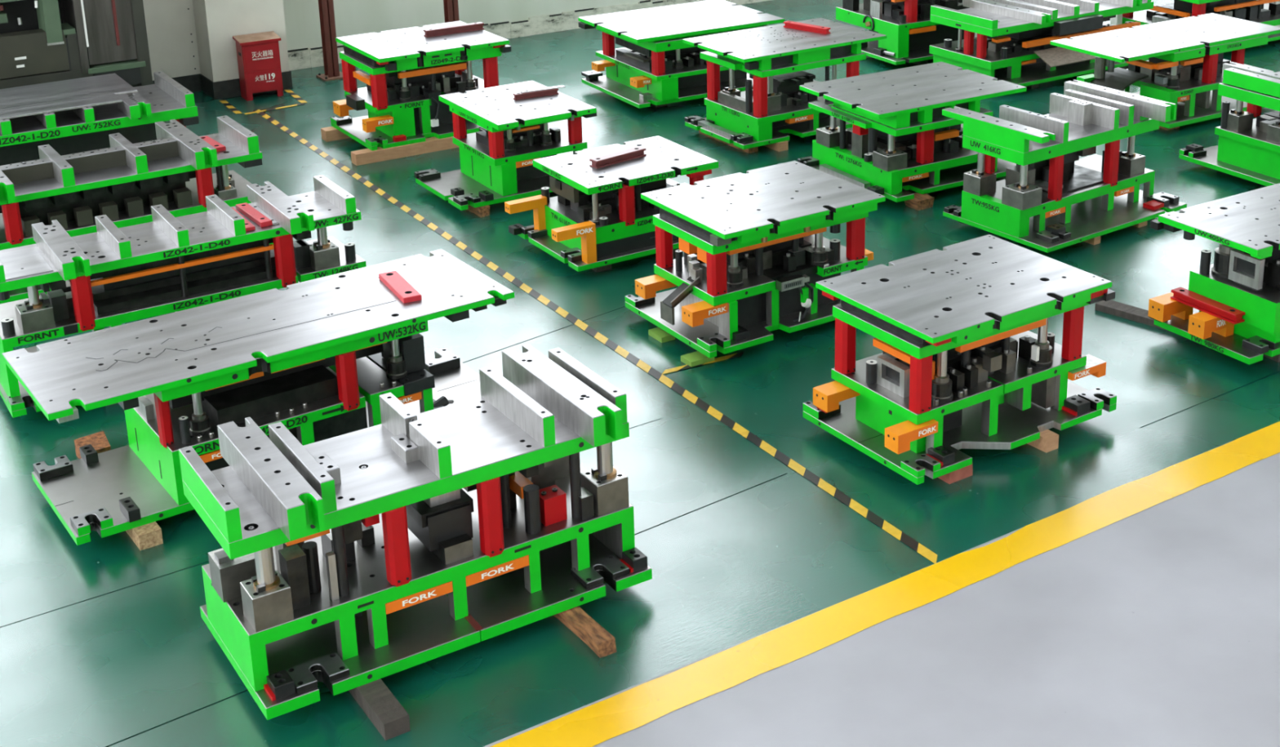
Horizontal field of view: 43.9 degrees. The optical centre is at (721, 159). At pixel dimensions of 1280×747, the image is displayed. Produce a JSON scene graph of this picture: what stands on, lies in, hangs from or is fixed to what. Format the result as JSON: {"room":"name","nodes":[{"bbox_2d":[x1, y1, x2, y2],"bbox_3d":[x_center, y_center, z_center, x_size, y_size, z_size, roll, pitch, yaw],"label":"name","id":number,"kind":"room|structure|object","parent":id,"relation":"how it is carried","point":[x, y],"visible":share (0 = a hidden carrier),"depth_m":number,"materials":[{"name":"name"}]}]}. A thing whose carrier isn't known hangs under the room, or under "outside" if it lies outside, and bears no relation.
{"room":"factory floor","nodes":[
{"label":"factory floor","id":0,"kind":"room"},
{"bbox_2d":[142,0,200,80],"bbox_3d":[-6.371,-5.630,14.325,2.110,10.600,0.330,-12,20,-32],"label":"wall","id":1,"kind":"structure","parent":0,"point":[170,24],"depth_m":15.99,"materials":[{"name":"paint"}]},
{"bbox_2d":[192,0,289,82],"bbox_3d":[-5.048,-5.828,14.914,0.780,10.600,0.770,-12,20,-32],"label":"wall pillar","id":2,"kind":"structure","parent":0,"point":[216,21],"depth_m":15.92,"materials":[{"name":"paint"}]},
{"bbox_2d":[282,0,662,50],"bbox_3d":[-0.942,-6.866,18.145,32.000,10.600,0.300,-12,20,-32],"label":"wall","id":3,"kind":"structure","parent":0,"point":[352,17],"depth_m":17.66,"materials":[{"name":"paint"}]},
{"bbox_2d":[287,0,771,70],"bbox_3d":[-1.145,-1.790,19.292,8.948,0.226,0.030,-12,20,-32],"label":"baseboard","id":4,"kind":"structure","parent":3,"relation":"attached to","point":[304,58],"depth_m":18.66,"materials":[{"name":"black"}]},
{"bbox_2d":[0,0,1279,746],"bbox_3d":[6.011,1.169,9.840,32.600,0.120,25.050,-12,20,-32],"label":"floor","id":5,"kind":"structure","parent":0,"point":[108,668],"depth_m":7.60,"materials":[{"name":"green paint"}]},
{"bbox_2d":[0,0,152,88],"bbox_3d":[-8.323,-0.841,13.270,6.500,2.100,1.390,-12,20,-32],"label":"machine","id":6,"kind":"object","parent":5,"relation":"on","point":[42,41],"visible":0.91,"depth_m":14.23,"materials":[{"name":"black metal"}]},
{"bbox_2d":[74,431,111,458],"bbox_3d":[-3.389,1.567,8.571,0.158,0.100,0.189,-13,21,-34],"label":"wood block","id":7,"kind":"object","parent":5,"relation":"on","point":[99,441],"visible":0.6,"depth_m":8.56,"materials":[{"name":"brown wood"}]},
{"bbox_2d":[125,521,163,550],"bbox_3d":[-2.998,1.752,7.981,0.110,0.080,0.790,-13,21,-34],"label":"wood block","id":8,"kind":"object","parent":5,"relation":"on","point":[148,535],"visible":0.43,"depth_m":7.68,"materials":[{"name":"beige wood"}]},
{"bbox_2d":[1,248,514,545],"bbox_3d":[-2.367,1.191,8.423,2.450,0.721,0.882,-13,21,-34],"label":"die","id":9,"kind":"object","parent":8,"relation":"on","point":[316,357],"visible":0.94,"depth_m":8.15,"materials":[{"name":"metal"}]},
{"bbox_2d":[378,270,422,303],"bbox_3d":[-1.770,0.700,8.722,0.100,0.030,0.430,-10,19,-28],"label":"bar","id":10,"kind":"object","parent":9,"relation":"on","point":[402,289],"visible":1,"depth_m":8.68,"materials":[{"name":"red metal"}]},
{"bbox_2d":[152,70,292,99],"bbox_3d":[-5.835,-0.656,15.850,2.902,0.180,0.732,-12,20,-32],"label":"baseboard","id":11,"kind":"structure","parent":5,"relation":"on","point":[195,82],"depth_m":16.09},
{"bbox_2d":[218,99,242,113],"bbox_3d":[-4.853,-0.519,15.655,0.079,0.001,0.642,-12,20,-32],"label":"tape","id":12,"kind":"object","parent":5,"relation":"on","point":[224,102],"visible":1,"depth_m":15.66,"materials":[{"name":"black"}]},
{"bbox_2d":[232,31,283,101],"bbox_3d":[-4.647,-0.935,15.950,0.410,0.625,0.260,-11,20,-30],"label":"box","id":13,"kind":"object","parent":5,"relation":"on","point":[258,55],"visible":1,"depth_m":15.86,"materials":[{"name":"red metal"}]},
{"bbox_2d":[244,102,304,114],"bbox_3d":[-4.384,-0.494,15.550,0.617,0.001,0.090,-12,20,-32],"label":"tape","id":14,"kind":"object","parent":5,"relation":"on","point":[302,103],"visible":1,"depth_m":15.54,"materials":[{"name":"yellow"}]},
{"bbox_2d":[283,88,306,102],"bbox_3d":[-4.313,-0.641,16.034,0.098,0.001,0.664,-12,20,-32],"label":"tape","id":15,"kind":"object","parent":5,"relation":"on","point":[291,92],"visible":0.97,"depth_m":16.03,"materials":[{"name":"black"}]},
{"bbox_2d":[315,0,342,81],"bbox_3d":[-4.159,-3.973,15.823,0.260,6.500,0.260,-12,20,-32],"label":"steel column","id":16,"kind":"structure","parent":5,"relation":"on","point":[326,14],"depth_m":16.62,"materials":[{"name":"brown metal"}]},
{"bbox_2d":[320,126,350,142],"bbox_3d":[-2.957,-0.357,14.879,1.610,0.100,0.130,-12,20,-32],"label":"wood block","id":17,"kind":"object","parent":5,"relation":"on","point":[328,134],"visible":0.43,"depth_m":14.45,"materials":[{"name":"beige wood"}]},
{"bbox_2d":[348,679,409,740],"bbox_3d":[-1.575,2.128,6.691,0.105,0.075,1.040,-12,20,-32],"label":"wood block","id":18,"kind":"object","parent":5,"relation":"on","point":[384,711],"visible":0.43,"depth_m":6.35,"materials":[{"name":"grey wood"}]},
{"bbox_2d":[351,136,459,165],"bbox_3d":[-2.495,-0.147,14.166,1.660,0.100,0.120,-12,20,-32],"label":"wood block","id":19,"kind":"object","parent":5,"relation":"on","point":[362,157],"visible":0.57,"depth_m":13.90,"materials":[{"name":"beige wood"}]},
{"bbox_2d":[330,20,511,151],"bbox_3d":[-2.751,-0.690,14.404,1.372,0.807,1.060,-12,20,-32],"label":"die","id":20,"kind":"object","parent":19,"relation":"on","point":[408,70],"visible":0.97,"depth_m":14.12,"materials":[{"name":"metal"}]},
{"bbox_2d":[423,22,484,37],"bbox_3d":[-2.455,-1.189,14.543,0.570,0.060,0.070,-12,20,-31],"label":"bar","id":21,"kind":"object","parent":20,"relation":"on","point":[477,25],"visible":1,"depth_m":14.52,"materials":[{"name":"red metal"}]},
{"bbox_2d":[443,0,459,22],"bbox_3d":[-3.002,-4.227,16.606,0.260,6.500,0.260,-12,20,-32],"label":"steel column","id":22,"kind":"structure","parent":5,"relation":"on","point":[451,6],"depth_m":17.36,"materials":[{"name":"brown metal"}]},
{"bbox_2d":[466,204,489,217],"bbox_3d":[-1.946,0.364,12.497,0.122,0.080,0.380,-12,20,-32],"label":"wood block","id":23,"kind":"object","parent":5,"relation":"on","point":[482,211],"visible":0.51,"depth_m":12.36,"materials":[{"name":"brown wood"}]},
{"bbox_2d":[553,605,616,657],"bbox_3d":[-0.806,1.961,7.206,0.138,0.075,1.106,-12,20,-32],"label":"wood block","id":24,"kind":"object","parent":5,"relation":"on","point":[576,620],"visible":0.34,"depth_m":6.87,"materials":[{"name":"brown wood"}]},
{"bbox_2d":[178,343,652,719],"bbox_3d":[-1.324,1.543,6.961,1.820,0.880,0.886,-12,20,-32],"label":"die","id":25,"kind":"object","parent":24,"relation":"on","point":[344,562],"visible":1,"depth_m":6.76,"materials":[{"name":"metal"}]},
{"bbox_2d":[254,109,937,564],"bbox_3d":[-1.765,0.706,11.493,0.097,0.001,10.105,-12,20,-32],"label":"tape","id":26,"kind":"object","parent":5,"relation":"on","point":[905,539],"visible":1,"depth_m":9.53,"materials":[{"name":"black"}]},
{"bbox_2d":[591,263,611,272],"bbox_3d":[-1.052,0.654,11.504,0.120,0.080,0.800,-12,20,-32],"label":"wood block","id":27,"kind":"object","parent":5,"relation":"on","point":[597,269],"visible":0.2,"depth_m":11.19,"materials":[{"name":"wood"}]},
{"bbox_2d":[0,306,1279,746],"bbox_3d":[0.528,1.280,9.509,13.500,0.001,3.275,-12,20,-32],"label":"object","id":28,"kind":"structure","parent":5,"relation":"on","point":[624,306],"depth_m":7.85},
{"bbox_2d":[650,103,667,107],"bbox_3d":[-0.816,-0.660,15.814,0.120,0.080,0.900,-11,20,-30],"label":"wood block","id":29,"kind":"object","parent":5,"relation":"on","point":[665,104],"visible":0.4,"depth_m":15.46,"materials":[{"name":"brown wood"}]},
{"bbox_2d":[577,0,784,108],"bbox_3d":[-0.418,-1.089,15.917,1.680,0.670,1.300,-11,20,-30],"label":"die","id":30,"kind":"object","parent":29,"relation":"on","point":[654,65],"visible":0.89,"depth_m":15.60,"materials":[{"name":"metal"}]},
{"bbox_2d":[648,327,675,342],"bbox_3d":[-0.380,1.111,10.050,0.100,0.035,0.160,-12,20,-32],"label":"wood block","id":31,"kind":"object","parent":5,"relation":"on","point":[661,335],"visible":0.77,"depth_m":10.01,"materials":[{"name":"green wood"}]},
{"bbox_2d":[680,351,714,366],"bbox_3d":[-0.147,1.217,9.691,0.170,0.035,0.120,-12,20,-32],"label":"wood block","id":32,"kind":"object","parent":5,"relation":"on","point":[695,358],"visible":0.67,"depth_m":9.66,"materials":[{"name":"green wood"}]},
{"bbox_2d":[661,351,743,374],"bbox_3d":[-0.111,1.240,9.659,0.595,0.001,0.100,-12,20,-32],"label":"tape","id":33,"kind":"object","parent":5,"relation":"on","point":[738,354],"visible":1,"depth_m":9.66,"materials":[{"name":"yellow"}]},
{"bbox_2d":[698,129,758,153],"bbox_3d":[0.055,-0.193,14.238,0.100,0.080,0.800,-12,20,-32],"label":"wood block","id":34,"kind":"object","parent":5,"relation":"on","point":[755,148],"visible":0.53,"depth_m":14.04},
{"bbox_2d":[682,17,886,149],"bbox_3d":[0.573,-0.713,14.407,1.562,0.805,0.982,-12,20,-32],"label":"die","id":35,"kind":"object","parent":34,"relation":"on","point":[775,57],"visible":0.92,"depth_m":14.11,"materials":[{"name":"green metal"}]},
{"bbox_2d":[783,20,830,34],"bbox_3d":[0.780,-1.210,14.561,0.500,0.050,0.070,14,22,40],"label":"bar","id":36,"kind":"object","parent":35,"relation":"on","point":[791,24],"visible":1,"depth_m":14.53,"materials":[{"name":"red metal"}]},
{"bbox_2d":[763,140,787,151],"bbox_3d":[0.454,-0.149,14.078,0.100,0.080,0.320,-12,20,-32],"label":"wood block","id":37,"kind":"object","parent":5,"relation":"on","point":[780,146],"visible":0.47,"depth_m":13.96,"materials":[{"name":"brown wood"}]},
{"bbox_2d":[489,421,1279,746],"bbox_3d":[4.827,1.133,9.799,22.000,0.001,0.422,-12,20,-32],"label":"painted line","id":38,"kind":"object","parent":5,"relation":"on","point":[590,726],"visible":1,"depth_m":7.13,"materials":[{"name":"yellow paint"}]},
{"bbox_2d":[904,192,934,210],"bbox_3d":[1.548,0.331,12.451,0.199,0.080,0.172,-11,20,-30],"label":"wood block","id":39,"kind":"object","parent":5,"relation":"on","point":[920,202],"visible":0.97,"depth_m":12.40,"materials":[{"name":"brown wood"}]},
{"bbox_2d":[912,59,928,65],"bbox_3d":[1.931,-1.154,17.314,0.100,0.080,0.900,-11,19,-29],"label":"wood block","id":40,"kind":"object","parent":5,"relation":"on","point":[923,62],"visible":0.23,"depth_m":16.95,"materials":[{"name":"brown wood"}]},
{"bbox_2d":[835,0,977,65],"bbox_3d":[2.187,-1.639,17.421,1.600,0.780,1.250,-11,19,-29],"label":"die","id":41,"kind":"object","parent":40,"relation":"on","point":[908,28],"visible":0.79,"depth_m":16.99,"materials":[{"name":"metal"}]},
{"bbox_2d":[937,464,973,484],"bbox_3d":[1.200,1.607,8.271,0.164,0.080,0.143,-12,20,-33],"label":"wood block","id":42,"kind":"object","parent":5,"relation":"on","point":[965,472],"visible":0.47,"depth_m":8.21,"materials":[{"name":"red wood"}]},
{"bbox_2d":[1026,83,1039,88],"bbox_3d":[2.905,-0.861,16.309,0.100,0.080,0.900,-12,20,-32],"label":"wood block","id":43,"kind":"object","parent":5,"relation":"on","point":[1034,86],"visible":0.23,"depth_m":15.95,"materials":[{"name":"brown wood"}]},
{"bbox_2d":[928,0,1153,86],"bbox_3d":[3.439,-1.331,16.543,2.402,0.670,1.300,-12,20,-32],"label":"die","id":44,"kind":"object","parent":43,"relation":"on","point":[1012,42],"visible":0.95,"depth_m":16.06,"materials":[{"name":"metal"}]},
{"bbox_2d":[1026,429,1058,453],"bbox_3d":[1.583,1.456,8.749,0.120,0.080,0.630,-12,20,-33],"label":"wood block","id":45,"kind":"object","parent":5,"relation":"on","point":[1048,441],"visible":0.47,"depth_m":8.52,"materials":[{"name":"beige wood"}]},
{"bbox_2d":[803,234,1116,484],"bbox_3d":[1.296,1.037,8.647,1.516,0.790,0.970,-12,20,-33],"label":"die","id":46,"kind":"object","parent":45,"relation":"on","point":[961,365],"visible":1,"depth_m":8.45,"materials":[{"name":"metal"}]},
{"bbox_2d":[1083,235,1100,244],"bbox_3d":[2.483,0.485,11.903,0.070,0.080,0.860,-13,21,-35],"label":"wood block","id":47,"kind":"object","parent":5,"relation":"on","point":[1094,241],"visible":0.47,"depth_m":11.58,"materials":[{"name":"beige wood"}]},
{"bbox_2d":[1094,299,1169,331],"bbox_3d":[2.751,1.022,10.187,0.730,0.045,0.120,15,23,41],"label":"wood block","id":48,"kind":"object","parent":5,"relation":"on","point":[1111,307],"visible":0.4,"depth_m":10.27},
{"bbox_2d":[1132,220,1147,227],"bbox_3d":[2.922,0.376,12.242,0.100,0.080,0.820,-13,21,-35],"label":"wood block","id":49,"kind":"object","parent":5,"relation":"on","point":[1143,224],"visible":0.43,"depth_m":11.93,"materials":[{"name":"brown wood"}]},
{"bbox_2d":[942,80,1186,252],"bbox_3d":[2.590,-0.004,11.934,1.562,0.835,1.082,-13,21,-35],"label":"die","id":50,"kind":"object","parent":49,"relation":"on","point":[1053,198],"visible":1,"depth_m":11.72,"materials":[{"name":"green metal"}]},
{"bbox_2d":[1159,125,1179,130],"bbox_3d":[3.931,-0.388,14.750,0.161,0.055,0.725,-11,20,-30],"label":"wood block","id":51,"kind":"object","parent":5,"relation":"on","point":[1160,126],"visible":0.08,"depth_m":14.47,"materials":[{"name":"brown wood"}]},
{"bbox_2d":[1049,13,1279,128],"bbox_3d":[4.196,-0.813,14.830,2.160,0.706,0.970,-11,20,-30],"label":"die","id":52,"kind":"object","parent":51,"relation":"on","point":[1184,67],"visible":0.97,"depth_m":14.59,"materials":[{"name":"green"}]},
{"bbox_2d":[1262,354,1279,362],"bbox_3d":[3.275,1.124,9.768,0.100,0.080,0.460,-11,20,-31],"label":"wood block","id":53,"kind":"object","parent":5,"relation":"on","point":[1277,357],"visible":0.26,"depth_m":9.59,"materials":[{"name":"grey wood"}]},
{"bbox_3d":[-3.735,1.293,9.522,0.120,0.080,0.770,-12,20,-32],"label":"wood block","id":54,"kind":"object","parent":5,"relation":"on","visible":0},
{"bbox_2d":[0,174,366,417],"bbox_3d":[-3.269,0.745,9.680,2.250,0.865,0.975,-12,20,-32],"label":"die","id":55,"kind":"object","parent":54,"relation":"on","point":[168,264],"depth_m":9.40,"materials":[{"name":"metal"}]},
{"bbox_2d":[231,207,255,231],"bbox_3d":[-2.957,0.367,9.721,0.060,0.022,0.440,-11,20,-31],"label":"bar","id":56,"kind":"object","parent":55,"relation":"on","point":[249,226],"visible":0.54,"depth_m":9.58,"materials":[{"name":"red metal"}]},
{"bbox_2d":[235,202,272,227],"bbox_3d":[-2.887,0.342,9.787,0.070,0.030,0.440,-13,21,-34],"label":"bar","id":57,"kind":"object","parent":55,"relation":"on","point":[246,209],"visible":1,"depth_m":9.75,"materials":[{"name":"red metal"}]},
{"bbox_3d":[-4.850,0.828,11.102,0.120,0.080,0.800,-12,20,-33],"label":"wood block","id":58,"kind":"object","parent":5,"relation":"on","visible":0},
{"bbox_2d":[0,115,273,303],"bbox_3d":[-4.548,0.354,11.117,2.600,0.810,1.000,-12,20,-33],"label":"die","id":59,"kind":"object","parent":58,"relation":"on","point":[122,182],"visible":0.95,"depth_m":11.06,"materials":[{"name":"metal"}]},
{"bbox_2d":[200,135,226,151],"bbox_3d":[-3.740,-0.111,11.603,0.090,0.030,0.360,-13,21,-36],"label":"bar","id":60,"kind":"object","parent":59,"relation":"on","point":[219,147],"visible":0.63,"depth_m":11.54,"materials":[{"name":"red metal"}]},
{"bbox_3d":[-5.898,0.433,12.446,0.120,0.080,0.900,-12,20,-32],"label":"wood block","id":61,"kind":"object","parent":5,"relation":"on","visible":0},
{"bbox_2d":[0,71,199,165],"bbox_3d":[-5.674,-0.038,12.489,2.900,0.791,1.160,-12,20,-32],"label":"die","id":62,"kind":"object","parent":61,"relation":"on","point":[77,115],"visible":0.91,"depth_m":12.55,"materials":[{"name":"metal"}]},
{"bbox_3d":[0.613,0.918,10.563,0.120,0.080,0.800,-12,20,-32],"label":"wood block","id":63,"kind":"object","parent":5,"relation":"on","visible":0},
{"bbox_2d":[625,160,885,358],"bbox_3d":[0.218,0.595,10.171,1.480,0.777,1.032,-12,20,-32],"label":"die","id":64,"kind":"object","parent":63,"relation":"on","point":[754,246],"visible":0.99,"depth_m":9.92,"materials":[{"name":"green"}]},
{"bbox_3d":[-0.552,0.551,11.820,0.120,0.080,0.800,-12,20,-32],"label":"wood block","id":65,"kind":"object","parent":5,"relation":"on","visible":0},
{"bbox_2d":[504,135,718,271],"bbox_3d":[-0.820,0.303,11.529,1.356,0.570,0.952,-12,20,-32],"label":"die","id":66,"kind":"object","parent":65,"relation":"on","point":[598,217],"visible":0.95,"depth_m":11.30,"materials":[{"name":"green"}]},
{"bbox_2d":[589,146,646,168],"bbox_3d":[-0.751,-0.015,11.498,0.460,0.055,0.085,-16,22,-40],"label":"bar","id":67,"kind":"object","parent":66,"relation":"on","point":[624,155],"visible":1,"depth_m":11.46,"materials":[{"name":"red metal"}]},
{"label":"wood block","id":68,"kind":"object","parent":5,"relation":"on","visible":0},
{"bbox_2d":[1147,182,1279,364],"bbox_3d":[3.509,0.656,9.904,1.572,0.730,0.830,-11,20,-31],"label":"die","id":69,"kind":"object","parent":68,"relation":"on","point":[1244,274],"visible":0.99,"depth_m":9.57,"materials":[{"name":"metal"}]},
{"bbox_2d":[1170,287,1244,324],"bbox_3d":[2.957,0.889,9.660,0.085,0.060,0.500,-11,20,-31],"label":"bar","id":70,"kind":"object","parent":69,"relation":"on","point":[1206,304],"visible":1,"depth_m":9.62,"materials":[{"name":"red metal"}]},
{"bbox_3d":[4.427,0.107,13.060,0.100,0.080,0.800,-11,20,-30],"label":"wood block","id":71,"kind":"object","parent":5,"relation":"on","visible":0},
{"bbox_2d":[1178,62,1279,186],"bbox_3d":[4.776,-0.378,13.108,1.500,0.810,1.150,-11,20,-30],"label":"die","id":72,"kind":"object","parent":71,"relation":"on","point":[1248,148],"visible":1,"depth_m":12.86,"materials":[{"name":"metal"}]},
{"bbox_3d":[-1.461,0.165,13.129,0.120,0.080,0.700,-12,20,-32],"label":"wood block","id":73,"kind":"object","parent":5,"relation":"on","visible":0},
{"bbox_2d":[413,80,596,210],"bbox_3d":[-1.763,-0.127,12.828,1.200,0.662,1.112,-12,20,-32],"label":"die","id":74,"kind":"object","parent":73,"relation":"on","point":[496,160],"visible":1,"depth_m":12.66,"materials":[{"name":"metal"}]},
{"bbox_2d":[512,84,565,100],"bbox_3d":[-1.492,-0.546,12.966,0.449,0.052,0.076,-10,19,-27],"label":"bar","id":75,"kind":"object","parent":74,"relation":"on","point":[520,95],"depth_m":12.93,"materials":[{"name":"red metal"}]},
{"bbox_3d":[1.906,0.082,13.253,0.100,0.080,0.700,-11,20,-30],"label":"wood block","id":76,"kind":"object","parent":5,"relation":"on","visible":0},
{"bbox_2d":[797,61,1026,202],"bbox_3d":[1.630,-0.266,13.035,1.675,0.720,1.200,-11,20,-30],"label":"die","id":77,"kind":"object","parent":76,"relation":"on","point":[900,140],"visible":0.97,"depth_m":12.66,"materials":[{"name":"green metal"}]},
{"bbox_2d":[900,439,1235,577],"bbox_3d":[9.801,0.044,13.163,21.800,0.001,0.190,-12,20,-32],"label":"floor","id":78,"kind":"structure","parent":0,"point":[1235,439],"depth_m":7.67,"materials":[{"name":"paint"}]},
{"bbox_3d":[5.064,-1.275,17.574,0.120,0.080,1.000,-11,20,-31],"label":"wood block","id":79,"kind":"object","parent":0,"visible":0},
{"bbox_2d":[1110,0,1279,41],"bbox_3d":[5.532,-1.720,17.812,2.100,0.620,1.300,-11,20,-31],"label":"die","id":80,"kind":"object","parent":79,"relation":"on","point":[1255,11],"visible":0.52,"depth_m":17.48,"materials":[{"name":"metal"}]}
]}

